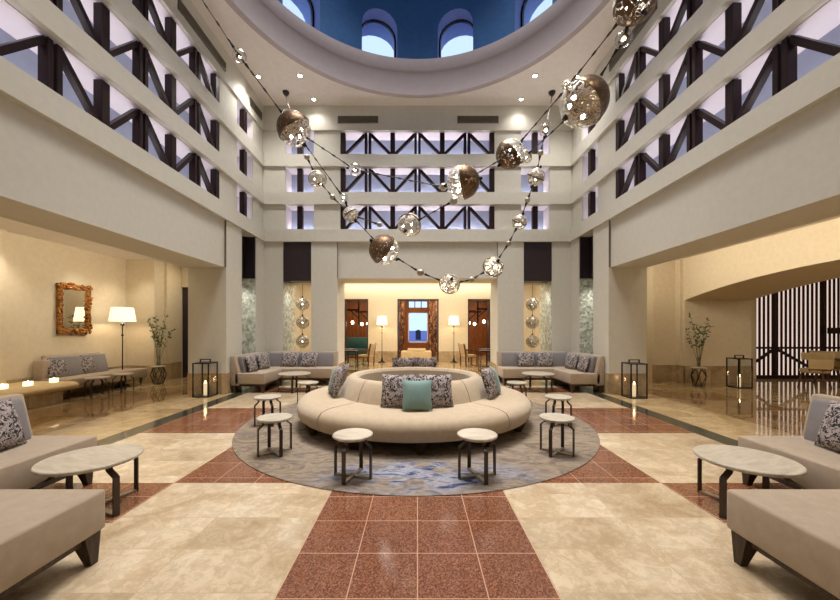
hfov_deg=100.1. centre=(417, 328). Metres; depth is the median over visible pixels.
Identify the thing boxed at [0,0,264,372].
wall
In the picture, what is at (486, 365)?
cafe table
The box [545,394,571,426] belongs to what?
stool
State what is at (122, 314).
floor lamp
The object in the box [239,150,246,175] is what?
truss
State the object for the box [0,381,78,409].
stone ledge
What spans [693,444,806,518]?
coffee table
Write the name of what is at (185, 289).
door
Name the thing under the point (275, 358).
cushion
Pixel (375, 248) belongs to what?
globe lamp
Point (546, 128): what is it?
glass globe
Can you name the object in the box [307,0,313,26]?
window
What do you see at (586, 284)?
decorative panel
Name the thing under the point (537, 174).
globe lamp
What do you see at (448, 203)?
cable
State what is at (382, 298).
wall
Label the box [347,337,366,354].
banquette
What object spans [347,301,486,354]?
wall
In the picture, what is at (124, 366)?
trim
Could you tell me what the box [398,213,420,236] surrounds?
globe lamp
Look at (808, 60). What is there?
window
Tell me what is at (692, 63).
truss
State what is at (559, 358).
cushion
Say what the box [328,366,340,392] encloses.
cushion
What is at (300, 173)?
truss
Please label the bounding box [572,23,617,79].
cable
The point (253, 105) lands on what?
air vent
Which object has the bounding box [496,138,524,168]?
globe lamp
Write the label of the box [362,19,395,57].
window
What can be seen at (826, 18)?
window
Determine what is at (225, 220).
trim
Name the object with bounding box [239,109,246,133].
truss
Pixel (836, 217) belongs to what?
ceiling
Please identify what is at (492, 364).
trim
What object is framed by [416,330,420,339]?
pavilion
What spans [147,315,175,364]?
leafy branches
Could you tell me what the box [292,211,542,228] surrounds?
window
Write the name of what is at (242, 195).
truss
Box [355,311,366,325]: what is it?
lamp
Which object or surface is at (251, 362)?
cushion
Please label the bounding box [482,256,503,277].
globe lamp
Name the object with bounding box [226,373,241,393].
trim
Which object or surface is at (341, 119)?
air vent
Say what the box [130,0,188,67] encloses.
window
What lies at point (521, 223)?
globe lamp
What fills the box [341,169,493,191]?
truss
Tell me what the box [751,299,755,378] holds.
wall
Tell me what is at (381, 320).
floor lamp
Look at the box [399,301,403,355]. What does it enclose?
curtain
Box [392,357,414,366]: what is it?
cushion
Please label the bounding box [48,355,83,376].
cushion
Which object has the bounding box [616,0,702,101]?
truss
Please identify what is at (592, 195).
truss
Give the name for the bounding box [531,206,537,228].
truss
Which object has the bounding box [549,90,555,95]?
ceiling canopy
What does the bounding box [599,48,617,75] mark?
cable
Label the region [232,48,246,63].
glass globe
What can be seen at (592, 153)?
truss
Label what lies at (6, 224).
ceiling
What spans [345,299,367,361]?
trim
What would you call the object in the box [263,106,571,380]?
wall
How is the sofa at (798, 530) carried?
on the floor
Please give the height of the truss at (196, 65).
0.655 m
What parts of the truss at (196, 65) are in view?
post, post, post, post, post, post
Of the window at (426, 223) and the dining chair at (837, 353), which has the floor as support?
the dining chair at (837, 353)
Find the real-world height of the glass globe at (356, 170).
0.251 m
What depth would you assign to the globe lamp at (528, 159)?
6.99 m
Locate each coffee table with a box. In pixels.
[31,444,143,516]
[278,371,310,392]
[522,371,554,392]
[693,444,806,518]
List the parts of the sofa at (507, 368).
leg, backrest, seat, frame, leg, backrest, leg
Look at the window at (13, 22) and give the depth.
5.71 m
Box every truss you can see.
[0,35,218,198]
[50,0,218,150]
[132,0,218,101]
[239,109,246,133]
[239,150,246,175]
[239,192,246,216]
[297,133,303,153]
[297,169,303,191]
[297,206,303,228]
[341,133,493,153]
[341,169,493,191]
[341,206,493,228]
[531,133,537,153]
[531,169,537,191]
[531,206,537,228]
[588,110,595,133]
[588,150,595,175]
[588,192,595,216]
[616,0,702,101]
[616,0,784,150]
[616,35,839,198]
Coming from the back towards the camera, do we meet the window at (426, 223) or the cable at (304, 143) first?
the window at (426, 223)
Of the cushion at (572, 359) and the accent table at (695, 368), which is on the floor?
the accent table at (695, 368)
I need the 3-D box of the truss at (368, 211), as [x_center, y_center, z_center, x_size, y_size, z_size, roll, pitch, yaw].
[0.000,-3.197,10.235,4.444,0.695,0.130,0,0,0]
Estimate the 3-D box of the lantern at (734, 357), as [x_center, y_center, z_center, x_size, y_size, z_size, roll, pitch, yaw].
[8.270,1.085,9.050,0.360,0.830,0.360,0,0,0]
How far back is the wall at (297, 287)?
15.84 m
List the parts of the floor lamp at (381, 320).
lamp shade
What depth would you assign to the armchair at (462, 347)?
14.11 m
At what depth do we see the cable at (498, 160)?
6.43 m
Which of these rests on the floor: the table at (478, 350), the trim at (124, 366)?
the table at (478, 350)
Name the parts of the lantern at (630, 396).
plate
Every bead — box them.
[417,269,423,275]
[440,183,446,190]
[450,197,456,204]
[537,150,543,155]
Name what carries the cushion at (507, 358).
on the sofa at (507, 368)
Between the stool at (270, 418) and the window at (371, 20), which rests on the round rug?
the stool at (270, 418)
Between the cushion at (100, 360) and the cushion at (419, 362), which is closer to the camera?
the cushion at (419, 362)
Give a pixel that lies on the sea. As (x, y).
(412, 334)
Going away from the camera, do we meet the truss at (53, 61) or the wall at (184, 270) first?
the truss at (53, 61)
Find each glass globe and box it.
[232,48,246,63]
[346,162,360,176]
[539,122,551,136]
[615,29,632,49]
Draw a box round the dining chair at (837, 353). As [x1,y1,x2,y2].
[809,350,839,382]
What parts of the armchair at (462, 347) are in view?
backrest, leg, seat, leg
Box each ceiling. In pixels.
[0,217,184,266]
[191,0,639,105]
[676,216,839,259]
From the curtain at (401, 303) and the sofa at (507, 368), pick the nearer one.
the sofa at (507, 368)
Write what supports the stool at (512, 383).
on the round rug
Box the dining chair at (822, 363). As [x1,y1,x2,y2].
[797,352,834,389]
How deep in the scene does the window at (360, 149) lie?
10.66 m
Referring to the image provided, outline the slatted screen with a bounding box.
[756,278,839,378]
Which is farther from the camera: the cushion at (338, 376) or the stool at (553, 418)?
the cushion at (338, 376)
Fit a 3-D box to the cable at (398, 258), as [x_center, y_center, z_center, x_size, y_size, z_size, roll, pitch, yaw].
[-0.202,-1.262,6.863,0.404,0.267,0.050,0,0,-8]
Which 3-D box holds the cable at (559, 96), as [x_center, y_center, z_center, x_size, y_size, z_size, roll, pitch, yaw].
[2.170,-3.714,6.209,0.760,0.581,0.050,0,0,42]
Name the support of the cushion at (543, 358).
on the sofa at (507, 368)
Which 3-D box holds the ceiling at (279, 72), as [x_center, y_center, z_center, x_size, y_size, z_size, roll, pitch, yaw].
[0.000,-6.490,4.450,10.000,0.120,12.500,0,0,0]
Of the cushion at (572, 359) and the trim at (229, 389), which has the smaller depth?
the trim at (229, 389)
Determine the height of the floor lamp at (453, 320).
2.080 m
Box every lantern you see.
[192,359,217,397]
[621,359,647,398]
[726,355,752,388]
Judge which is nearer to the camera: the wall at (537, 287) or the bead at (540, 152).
the bead at (540, 152)
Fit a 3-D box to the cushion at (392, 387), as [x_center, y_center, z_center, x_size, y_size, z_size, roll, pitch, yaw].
[-0.259,0.814,4.649,0.467,0.432,0.186,0,0,9]
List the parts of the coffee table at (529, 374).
leg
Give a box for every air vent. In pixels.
[178,0,225,71]
[250,97,261,119]
[338,116,377,122]
[457,116,498,122]
[609,3,656,71]
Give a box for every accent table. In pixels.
[150,365,166,384]
[690,367,706,385]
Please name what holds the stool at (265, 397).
on the round rug
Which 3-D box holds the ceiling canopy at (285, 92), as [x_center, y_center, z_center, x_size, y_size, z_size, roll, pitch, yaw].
[-3.568,-6.370,9.550,0.180,0.120,0.180,0,0,0]
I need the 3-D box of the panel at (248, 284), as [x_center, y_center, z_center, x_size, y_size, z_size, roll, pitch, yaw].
[-4.805,0.061,9.215,0.770,2.878,0.770,0,0,0]
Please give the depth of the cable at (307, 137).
6.88 m
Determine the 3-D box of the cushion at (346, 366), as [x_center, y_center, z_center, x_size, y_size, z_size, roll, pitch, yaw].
[-1.325,0.815,6.095,0.190,0.420,0.460,0,0,10]
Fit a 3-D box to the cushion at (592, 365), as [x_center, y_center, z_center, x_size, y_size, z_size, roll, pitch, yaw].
[4.173,0.850,8.707,0.178,0.390,0.739,0,0,0]
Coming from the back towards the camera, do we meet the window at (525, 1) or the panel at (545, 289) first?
the panel at (545, 289)
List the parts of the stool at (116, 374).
leg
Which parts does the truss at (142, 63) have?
post, post, post, post, post, post, post, post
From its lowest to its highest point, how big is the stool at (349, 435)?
0.435 m
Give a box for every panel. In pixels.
[242,236,254,277]
[283,242,310,282]
[524,242,551,282]
[580,236,592,277]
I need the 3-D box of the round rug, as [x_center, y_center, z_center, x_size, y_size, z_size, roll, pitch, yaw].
[-0.020,1.492,5.870,5.440,0.014,5.440,0,0,0]
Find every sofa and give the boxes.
[0,394,104,598]
[33,352,146,398]
[230,351,338,392]
[297,367,531,454]
[496,351,604,392]
[727,394,839,599]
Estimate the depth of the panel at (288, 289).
10.50 m
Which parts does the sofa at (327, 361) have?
leg, backrest, leg, frame, seat, backrest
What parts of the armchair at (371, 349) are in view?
seat, backrest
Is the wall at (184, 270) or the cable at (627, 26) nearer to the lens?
the cable at (627, 26)
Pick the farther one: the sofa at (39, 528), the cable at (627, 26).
the cable at (627, 26)
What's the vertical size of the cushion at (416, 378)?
0.410 m
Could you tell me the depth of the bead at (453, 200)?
6.35 m
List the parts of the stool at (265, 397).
leg, leg, leg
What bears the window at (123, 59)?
in the wall at (63, 170)
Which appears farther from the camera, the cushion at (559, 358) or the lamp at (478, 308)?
the lamp at (478, 308)
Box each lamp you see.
[108,307,135,386]
[276,110,310,147]
[308,170,326,187]
[343,206,357,222]
[347,301,359,323]
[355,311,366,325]
[369,234,398,264]
[376,316,387,362]
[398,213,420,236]
[439,274,459,293]
[444,164,482,199]
[448,316,458,362]
[469,311,480,325]
[477,301,486,322]
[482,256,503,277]
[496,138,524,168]
[512,212,526,231]
[519,149,531,163]
[527,165,544,187]
[559,74,609,128]
[560,79,572,95]
[612,0,656,26]
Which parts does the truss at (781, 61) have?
post, post, post, post, post, post, post, post, post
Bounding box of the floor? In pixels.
[0,355,839,599]
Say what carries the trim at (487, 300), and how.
attached to the wall at (382, 298)
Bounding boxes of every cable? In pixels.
[202,0,234,47]
[244,63,282,112]
[304,143,340,193]
[306,136,349,166]
[354,218,373,238]
[357,216,376,224]
[361,169,439,186]
[397,257,416,270]
[418,202,449,220]
[478,159,500,173]
[520,93,560,141]
[528,118,568,153]
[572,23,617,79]
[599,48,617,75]
[624,25,628,34]
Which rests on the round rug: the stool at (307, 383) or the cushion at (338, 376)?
the stool at (307, 383)
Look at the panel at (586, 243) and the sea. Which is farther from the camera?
the sea
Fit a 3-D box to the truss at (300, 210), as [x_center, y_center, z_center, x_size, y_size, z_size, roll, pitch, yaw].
[-3.405,-3.197,10.235,0.150,0.695,0.130,0,0,0]
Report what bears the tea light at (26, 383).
on the stone ledge
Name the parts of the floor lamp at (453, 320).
lamp shade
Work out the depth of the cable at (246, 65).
6.41 m
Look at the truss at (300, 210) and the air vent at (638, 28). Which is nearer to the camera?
the air vent at (638, 28)
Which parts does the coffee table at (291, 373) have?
leg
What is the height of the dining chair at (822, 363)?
0.903 m
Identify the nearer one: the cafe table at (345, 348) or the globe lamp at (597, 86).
the globe lamp at (597, 86)
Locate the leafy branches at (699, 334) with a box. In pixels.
[685,313,714,366]
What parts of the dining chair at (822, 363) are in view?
leg, seat, backrest, panel, leg, leg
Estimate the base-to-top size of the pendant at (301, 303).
1.960 m
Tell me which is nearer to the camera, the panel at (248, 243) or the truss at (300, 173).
the panel at (248, 243)
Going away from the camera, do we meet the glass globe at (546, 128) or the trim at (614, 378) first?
the glass globe at (546, 128)
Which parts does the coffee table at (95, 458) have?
leg, leg, leg, leg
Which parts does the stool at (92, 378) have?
leg, leg, leg, leg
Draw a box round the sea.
[409,331,426,340]
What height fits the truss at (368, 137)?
0.655 m
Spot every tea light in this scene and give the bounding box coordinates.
[0,383,7,388]
[23,381,32,385]
[49,378,58,382]
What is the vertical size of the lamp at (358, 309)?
1.564 m
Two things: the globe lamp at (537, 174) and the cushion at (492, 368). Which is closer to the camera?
the cushion at (492, 368)
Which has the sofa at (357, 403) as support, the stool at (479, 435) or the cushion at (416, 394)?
the cushion at (416, 394)
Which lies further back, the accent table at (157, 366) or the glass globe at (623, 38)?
the accent table at (157, 366)
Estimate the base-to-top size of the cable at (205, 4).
1.698 m
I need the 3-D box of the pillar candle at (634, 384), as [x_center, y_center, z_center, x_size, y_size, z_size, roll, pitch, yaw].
[4.770,1.321,7.750,0.072,0.320,0.072,0,0,0]
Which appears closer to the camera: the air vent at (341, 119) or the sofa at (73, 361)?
the sofa at (73, 361)
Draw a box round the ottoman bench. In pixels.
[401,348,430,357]
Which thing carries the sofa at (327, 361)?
on the floor
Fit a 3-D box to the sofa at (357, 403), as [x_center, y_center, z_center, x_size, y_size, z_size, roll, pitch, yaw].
[-0.050,1.120,5.870,3.715,0.760,3.715,0,0,-28]
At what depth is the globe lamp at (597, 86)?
5.37 m
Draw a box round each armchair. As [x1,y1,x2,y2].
[357,343,375,366]
[458,343,477,366]
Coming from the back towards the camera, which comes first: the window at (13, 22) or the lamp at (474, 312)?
the lamp at (474, 312)
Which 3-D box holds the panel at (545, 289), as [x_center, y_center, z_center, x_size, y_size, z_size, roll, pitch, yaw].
[3.854,0.061,10.605,0.012,2.878,0.950,0,0,0]
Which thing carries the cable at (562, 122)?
hanging from the globe lamp at (597, 86)
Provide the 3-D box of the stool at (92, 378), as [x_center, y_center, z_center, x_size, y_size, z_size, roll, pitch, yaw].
[-7.100,1.282,7.800,0.442,0.435,0.442,0,0,-17]
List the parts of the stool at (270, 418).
leg, leg, leg, leg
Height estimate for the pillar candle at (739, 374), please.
0.320 m
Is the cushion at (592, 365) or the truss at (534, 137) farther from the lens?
the truss at (534, 137)
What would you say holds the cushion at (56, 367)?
on the sofa at (73, 361)
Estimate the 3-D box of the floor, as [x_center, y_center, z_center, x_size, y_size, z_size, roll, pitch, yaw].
[2.650,1.560,9.500,23.700,0.120,22.200,0,0,0]
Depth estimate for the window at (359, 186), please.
10.66 m
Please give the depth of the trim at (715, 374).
9.72 m
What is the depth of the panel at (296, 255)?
10.12 m
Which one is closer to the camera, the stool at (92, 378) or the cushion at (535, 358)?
the stool at (92, 378)
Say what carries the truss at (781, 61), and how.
attached to the wall at (775, 168)
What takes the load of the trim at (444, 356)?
attached to the wall at (382, 298)
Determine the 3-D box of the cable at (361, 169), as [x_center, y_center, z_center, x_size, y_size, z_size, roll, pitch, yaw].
[-0.341,-2.824,6.594,1.532,0.489,0.050,0,0,13]
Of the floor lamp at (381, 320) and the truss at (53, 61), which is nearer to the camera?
the truss at (53, 61)
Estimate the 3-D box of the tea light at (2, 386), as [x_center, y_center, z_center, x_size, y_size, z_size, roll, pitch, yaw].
[-7.545,1.040,6.400,0.110,0.100,0.110,0,0,-23]
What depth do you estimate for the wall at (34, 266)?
8.63 m
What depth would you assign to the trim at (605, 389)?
8.17 m
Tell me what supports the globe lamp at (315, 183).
hanging from the cable
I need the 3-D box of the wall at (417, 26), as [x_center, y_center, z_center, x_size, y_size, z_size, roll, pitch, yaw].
[0.000,-9.140,5.900,10.100,3.520,10.100,0,0,0]
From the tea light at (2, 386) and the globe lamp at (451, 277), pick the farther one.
the globe lamp at (451, 277)
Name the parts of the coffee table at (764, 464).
leg, leg, leg, leg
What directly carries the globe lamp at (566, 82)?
hanging from the cable at (615, 25)
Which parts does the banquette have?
backrest, seat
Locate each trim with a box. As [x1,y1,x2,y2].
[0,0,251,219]
[0,229,5,383]
[6,365,125,393]
[126,365,153,381]
[154,362,181,381]
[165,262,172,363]
[187,373,226,393]
[225,0,609,97]
[225,220,225,266]
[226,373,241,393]
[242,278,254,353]
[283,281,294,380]
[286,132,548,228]
[337,242,337,277]
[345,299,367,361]
[369,351,396,361]
[397,299,438,361]
[439,351,467,361]
[468,299,489,361]
[490,361,495,370]
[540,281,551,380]
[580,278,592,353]
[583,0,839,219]
[593,373,608,393]
[609,220,609,266]
[609,373,645,393]
[652,365,677,381]
[675,259,682,365]
[678,365,683,382]
[684,366,750,382]
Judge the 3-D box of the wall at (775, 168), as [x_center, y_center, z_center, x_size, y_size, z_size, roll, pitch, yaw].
[4.815,-2.490,4.575,0.930,7.980,12.150,0,0,0]
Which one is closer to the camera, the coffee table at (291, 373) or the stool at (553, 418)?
the stool at (553, 418)
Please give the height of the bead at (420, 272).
0.149 m
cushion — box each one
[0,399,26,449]
[43,359,68,377]
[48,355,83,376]
[79,353,108,373]
[81,357,95,371]
[238,354,258,372]
[245,355,257,371]
[256,353,269,369]
[269,352,281,365]
[281,352,298,366]
[298,352,300,365]
[300,352,317,366]
[317,352,333,365]
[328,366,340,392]
[330,366,343,397]
[339,363,348,385]
[380,374,414,406]
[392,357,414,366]
[401,375,421,380]
[402,380,431,410]
[414,357,436,366]
[419,374,453,406]
[481,366,497,399]
[490,366,500,393]
[501,352,517,365]
[517,352,534,366]
[534,352,536,365]
[536,352,553,366]
[553,352,565,365]
[565,353,578,369]
[576,354,596,372]
[577,355,589,371]
[804,398,837,441]
[814,400,839,451]
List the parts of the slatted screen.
rail, rail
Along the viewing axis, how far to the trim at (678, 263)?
9.83 m
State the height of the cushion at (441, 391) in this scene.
0.436 m
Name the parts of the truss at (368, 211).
post, post, post, post, post, post, post, post, post, post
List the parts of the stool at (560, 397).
leg, leg, leg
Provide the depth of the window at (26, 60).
4.96 m
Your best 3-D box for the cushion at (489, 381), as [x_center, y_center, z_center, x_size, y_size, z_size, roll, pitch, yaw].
[1.093,0.805,5.312,0.194,0.439,0.480,0,0,26]
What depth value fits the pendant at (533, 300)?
10.63 m
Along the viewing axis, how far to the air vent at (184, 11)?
7.17 m
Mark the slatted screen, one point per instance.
(794, 321)
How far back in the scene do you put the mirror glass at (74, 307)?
8.37 m
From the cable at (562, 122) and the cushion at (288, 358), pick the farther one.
the cushion at (288, 358)
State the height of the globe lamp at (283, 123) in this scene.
0.655 m
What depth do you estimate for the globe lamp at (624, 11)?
4.75 m
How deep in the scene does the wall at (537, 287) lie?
15.84 m
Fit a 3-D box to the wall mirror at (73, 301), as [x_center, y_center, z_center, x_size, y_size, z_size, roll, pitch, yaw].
[-8.139,-0.476,8.376,0.101,1.239,0.873,0,0,0]
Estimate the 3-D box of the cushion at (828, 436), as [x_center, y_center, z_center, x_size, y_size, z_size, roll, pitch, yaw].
[3.583,0.835,2.921,0.197,0.411,0.460,0,0,9]
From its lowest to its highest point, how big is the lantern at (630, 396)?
0.830 m
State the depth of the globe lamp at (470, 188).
6.02 m
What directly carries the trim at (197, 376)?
attached to the wall at (63, 170)
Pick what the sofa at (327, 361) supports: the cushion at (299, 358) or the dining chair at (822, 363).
the cushion at (299, 358)
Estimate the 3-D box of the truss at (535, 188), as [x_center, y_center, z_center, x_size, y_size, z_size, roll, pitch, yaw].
[3.405,-4.282,10.235,0.150,0.705,0.130,0,0,0]
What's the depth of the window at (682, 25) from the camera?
6.66 m
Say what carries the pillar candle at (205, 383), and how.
on the lantern at (208, 395)
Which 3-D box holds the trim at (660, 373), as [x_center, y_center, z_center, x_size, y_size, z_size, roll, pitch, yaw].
[7.035,1.260,9.985,0.730,0.480,0.030,0,0,0]
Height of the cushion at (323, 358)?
0.390 m
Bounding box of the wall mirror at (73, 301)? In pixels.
[56,282,92,334]
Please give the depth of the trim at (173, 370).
10.50 m
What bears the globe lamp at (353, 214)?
hanging from the cable
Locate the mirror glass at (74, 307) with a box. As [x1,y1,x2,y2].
[63,289,85,328]
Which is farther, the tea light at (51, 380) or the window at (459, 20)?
the window at (459, 20)
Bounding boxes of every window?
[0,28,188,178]
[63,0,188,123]
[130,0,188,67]
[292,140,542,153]
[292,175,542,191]
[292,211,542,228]
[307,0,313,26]
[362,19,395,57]
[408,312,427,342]
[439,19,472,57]
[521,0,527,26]
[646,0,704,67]
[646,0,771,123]
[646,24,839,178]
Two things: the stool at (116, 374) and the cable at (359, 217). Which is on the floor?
the stool at (116, 374)
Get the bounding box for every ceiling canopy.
[282,90,288,95]
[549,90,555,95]
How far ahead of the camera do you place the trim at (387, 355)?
16.17 m
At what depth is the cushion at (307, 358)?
9.66 m
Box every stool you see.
[83,376,109,398]
[112,373,133,392]
[254,394,280,426]
[257,413,292,457]
[297,381,317,403]
[332,428,372,484]
[457,428,497,484]
[507,381,527,396]
[539,413,574,457]
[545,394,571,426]
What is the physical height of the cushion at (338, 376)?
0.439 m
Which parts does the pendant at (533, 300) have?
slot pendant, slot pendant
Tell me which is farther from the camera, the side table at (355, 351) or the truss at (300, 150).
the side table at (355, 351)
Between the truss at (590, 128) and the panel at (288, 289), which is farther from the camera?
the panel at (288, 289)
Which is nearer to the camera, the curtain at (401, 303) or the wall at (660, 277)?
the wall at (660, 277)
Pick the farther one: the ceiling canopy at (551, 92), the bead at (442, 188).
the ceiling canopy at (551, 92)
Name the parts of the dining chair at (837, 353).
backrest, seat, panel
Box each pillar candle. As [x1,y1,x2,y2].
[203,381,206,394]
[632,382,635,396]
[737,374,740,386]
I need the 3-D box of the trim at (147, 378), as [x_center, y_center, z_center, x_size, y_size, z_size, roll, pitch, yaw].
[-7.785,1.260,9.885,0.830,0.480,0.030,0,0,0]
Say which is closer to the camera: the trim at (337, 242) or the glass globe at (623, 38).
the glass globe at (623, 38)
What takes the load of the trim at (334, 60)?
attached to the wall at (417, 26)
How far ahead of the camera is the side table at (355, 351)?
12.24 m
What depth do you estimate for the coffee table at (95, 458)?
2.86 m
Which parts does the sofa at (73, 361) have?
armrest, backrest, seat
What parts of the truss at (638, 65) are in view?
post, post, post, post, post, post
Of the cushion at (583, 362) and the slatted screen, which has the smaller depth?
the cushion at (583, 362)
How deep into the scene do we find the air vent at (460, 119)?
10.11 m
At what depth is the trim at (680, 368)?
9.83 m
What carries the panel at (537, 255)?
attached to the wall at (462, 253)
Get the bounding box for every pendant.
[296,284,308,347]
[526,284,538,347]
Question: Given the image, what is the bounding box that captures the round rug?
[232,401,599,495]
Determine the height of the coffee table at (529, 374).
0.430 m
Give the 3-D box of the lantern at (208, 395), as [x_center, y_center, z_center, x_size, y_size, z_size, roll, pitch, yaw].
[-4.750,1.085,7.880,0.360,0.830,0.360,0,0,0]
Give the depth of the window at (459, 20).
10.29 m
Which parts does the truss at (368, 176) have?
post, post, post, post, post, post, post, post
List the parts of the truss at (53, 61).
post, post, post, post, post, post, post, post, post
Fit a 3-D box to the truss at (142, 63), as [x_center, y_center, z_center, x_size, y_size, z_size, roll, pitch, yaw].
[-4.535,-4.282,3.645,0.130,0.705,8.594,0,0,0]
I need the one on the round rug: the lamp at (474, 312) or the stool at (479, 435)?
the stool at (479, 435)
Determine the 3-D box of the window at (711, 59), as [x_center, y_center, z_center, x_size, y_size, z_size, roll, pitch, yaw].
[4.980,-4.305,4.575,0.040,0.990,12.150,0,0,0]
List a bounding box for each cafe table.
[345,348,355,366]
[479,348,489,366]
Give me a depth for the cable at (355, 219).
7.04 m
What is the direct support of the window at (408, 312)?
in the wall at (477, 333)
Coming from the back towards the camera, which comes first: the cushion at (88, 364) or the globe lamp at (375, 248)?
the cushion at (88, 364)
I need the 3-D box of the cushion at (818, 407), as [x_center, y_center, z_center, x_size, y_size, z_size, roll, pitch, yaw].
[3.743,0.850,2.938,0.178,0.390,0.809,0,0,0]
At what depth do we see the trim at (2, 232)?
6.89 m
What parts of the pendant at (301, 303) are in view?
slot pendant, slot pendant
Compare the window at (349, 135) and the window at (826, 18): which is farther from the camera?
the window at (349, 135)
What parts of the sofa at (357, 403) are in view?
leg, seat, leg, backrest, seat, backrest, backrest, frame, leg, backrest, seat, leg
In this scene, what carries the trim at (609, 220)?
attached to the wall at (775, 168)
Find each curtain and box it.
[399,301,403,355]
[429,301,436,355]
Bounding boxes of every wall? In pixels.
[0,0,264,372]
[6,231,182,379]
[181,267,187,286]
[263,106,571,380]
[278,0,556,58]
[295,285,299,350]
[300,283,534,350]
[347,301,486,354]
[535,285,539,350]
[570,0,839,372]
[647,260,674,380]
[683,218,839,365]
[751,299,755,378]
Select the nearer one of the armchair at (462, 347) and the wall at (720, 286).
the wall at (720, 286)
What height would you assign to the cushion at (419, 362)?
0.461 m
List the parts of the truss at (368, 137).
post, post, post, post, post, post, post, post, post, post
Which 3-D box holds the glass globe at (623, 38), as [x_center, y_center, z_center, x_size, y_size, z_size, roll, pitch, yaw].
[2.926,-4.119,5.000,0.221,0.304,0.220,0,0,21]
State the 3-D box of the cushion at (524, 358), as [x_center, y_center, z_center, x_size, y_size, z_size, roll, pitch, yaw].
[3.000,0.839,9.722,0.480,0.401,0.195,0,0,0]
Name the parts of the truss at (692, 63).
post, post, post, post, post, post, post, post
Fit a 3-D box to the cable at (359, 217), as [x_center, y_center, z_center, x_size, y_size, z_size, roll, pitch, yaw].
[-1.022,-2.207,7.142,0.416,0.201,0.050,0,0,9]
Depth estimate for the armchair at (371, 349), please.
14.11 m
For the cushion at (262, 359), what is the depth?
9.07 m
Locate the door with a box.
[183,287,187,376]
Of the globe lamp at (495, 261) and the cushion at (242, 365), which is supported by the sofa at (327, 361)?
the cushion at (242, 365)
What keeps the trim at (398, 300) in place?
attached to the wall at (382, 298)

